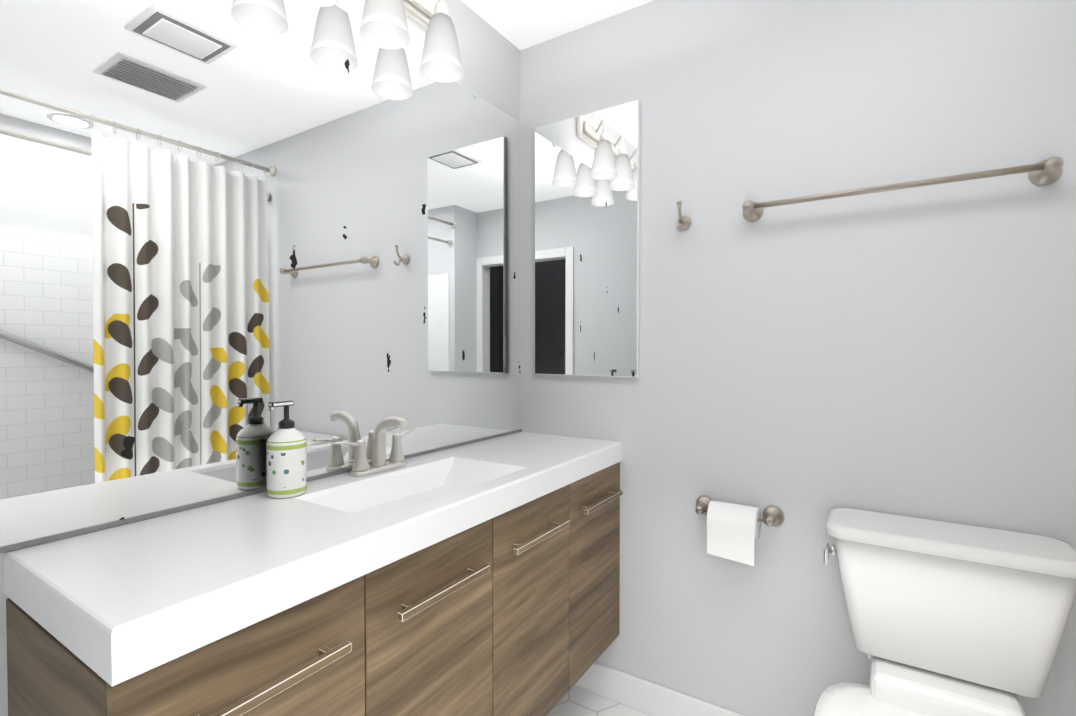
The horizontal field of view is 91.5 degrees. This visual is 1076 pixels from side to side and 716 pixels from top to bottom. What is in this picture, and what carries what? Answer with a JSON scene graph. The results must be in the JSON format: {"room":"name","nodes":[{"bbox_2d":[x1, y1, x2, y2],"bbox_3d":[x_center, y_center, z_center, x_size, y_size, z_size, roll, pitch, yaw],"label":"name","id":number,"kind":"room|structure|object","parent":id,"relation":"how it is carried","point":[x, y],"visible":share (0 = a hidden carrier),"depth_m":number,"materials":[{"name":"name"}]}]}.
{"room":"bathroom","nodes":[
{"label":"bathroom","id":0,"kind":"room"},
{"bbox_2d":[0,552,8,715],"bbox_3d":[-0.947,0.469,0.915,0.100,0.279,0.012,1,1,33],"label":"wall","id":1,"kind":"structure","parent":0,"point":[3,628],"depth_m":0.89,"materials":[{"name":"paint"}]},
{"bbox_2d":[4,456,622,715],"bbox_3d":[-0.284,0.711,1.409,0.482,0.657,1.537,1,1,33],"label":"bathroom vanity","id":2,"kind":"object","parent":1,"relation":"attached to","point":[480,578],"depth_m":1.07,"materials":[{"name":"brown wood"}]},
{"bbox_2d":[3,432,621,671],"bbox_3d":[-0.297,0.354,1.410,0.453,0.070,1.538,1,1,33],"label":"countertop","id":3,"kind":"structure","parent":2,"relation":"on","point":[124,593],"depth_m":0.94,"materials":[{"name":"white stone"}]},
{"bbox_2d":[266,400,306,498],"bbox_3d":[-0.593,0.211,1.237,0.086,0.221,0.086,1,1,33],"label":"soap dispenser","id":4,"kind":"object","parent":3,"relation":"on","point":[286,458],"visible":1,"depth_m":1.21,"materials":[{"name":"ceramic"}]},
{"bbox_2d":[331,416,413,476],"bbox_3d":[-0.417,0.239,1.463,0.136,0.158,0.287,1,1,33],"label":"faucet","id":5,"kind":"object","parent":3,"relation":"on","point":[362,467],"visible":1,"depth_m":1.47,"materials":[{"name":"silver metal"}]},
{"bbox_2d":[437,0,519,121],"bbox_3d":[-0.247,-1.113,1.977,0.100,0.295,0.480,1,1,33],"label":"wall","id":6,"kind":"structure","parent":0,"point":[490,58],"depth_m":1.97,"materials":[{"name":"paint"}]},
{"bbox_2d":[0,0,521,552],"bbox_3d":[-0.554,-0.375,1.503,0.110,1.381,1.636,1,1,33],"label":"mirror","id":7,"kind":"object","parent":6,"relation":"attached to","point":[222,222],"depth_m":1.18,"materials":[{"name":"white mirror"}]},
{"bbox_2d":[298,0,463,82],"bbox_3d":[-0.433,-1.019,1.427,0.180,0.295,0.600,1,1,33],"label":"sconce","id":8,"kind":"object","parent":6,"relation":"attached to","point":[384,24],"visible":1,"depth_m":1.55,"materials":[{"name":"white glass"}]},
{"bbox_2d":[461,0,653,49],"bbox_3d":[0.152,-1.278,0.079,2.820,0.100,3.450,1,1,33],"label":"ceiling","id":9,"kind":"structure","parent":0,"point":[521,24],"depth_m":1.92,"materials":[{"name":"paint"}]},
{"bbox_2d":[547,685,650,715],"bbox_3d":[0.152,1.361,0.125,2.820,0.100,3.450,1,1,33],"label":"floor","id":10,"kind":"structure","parent":0,"point":[576,701],"depth_m":1.93,"materials":[{"name":"tile"}]},
{"bbox_2d":[813,508,1075,715],"bbox_3d":[0.893,0.868,1.141,0.522,0.848,0.707,1,1,33],"label":"toilet","id":11,"kind":"object","parent":10,"relation":"on","point":[949,619],"visible":1,"depth_m":1.27,"materials":[{"name":"white ceramic"}]},
{"bbox_2d":[520,0,1075,715],"bbox_3d":[1.099,0.018,1.484,2.720,2.540,0.100,1,1,33],"label":"wall","id":12,"kind":"structure","parent":0,"point":[808,366],"depth_m":1.59,"materials":[{"name":"paint"}]},
{"bbox_2d":[534,100,639,377],"bbox_3d":[0.176,-0.426,1.997,0.442,0.990,0.019,1,1,33],"label":"mirror","id":13,"kind":"object","parent":12,"relation":"attached to","point":[586,244],"visible":1,"depth_m":1.98,"materials":[{"name":"white mirror"}]},
{"bbox_2d":[575,662,743,715],"bbox_3d":[1.026,1.230,1.484,2.620,0.115,0.014,1,1,33],"label":"baseboard","id":14,"kind":"structure","parent":12,"relation":"attached to","point":[640,694],"depth_m":1.89,"materials":[{"name":"white wood"}]},
{"bbox_2d":[676,201,690,231],"bbox_3d":[0.482,-0.473,1.766,0.048,0.100,0.076,1,1,33],"label":"robe hook","id":15,"kind":"object","parent":12,"relation":"attached to","point":[683,222],"visible":1,"depth_m":1.76,"materials":[{"name":"silver metal"}]},
{"bbox_2d":[695,496,783,565],"bbox_3d":[0.624,0.545,1.668,0.276,0.166,0.116,1,1,33],"label":"paper holder","id":16,"kind":"object","parent":12,"relation":"attached to","point":[733,532],"visible":1,"depth_m":1.63,"materials":[{"name":"white paper"}]},
{"bbox_2d":[742,156,1063,221],"bbox_3d":[0.953,-0.464,1.457,0.747,0.062,0.088,1,1,33],"label":"towel bar","id":17,"kind":"object","parent":12,"relation":"attached to","point":[1045,172],"visible":1,"depth_m":1.37,"materials":[{"name":"silver metal"}]}
]}

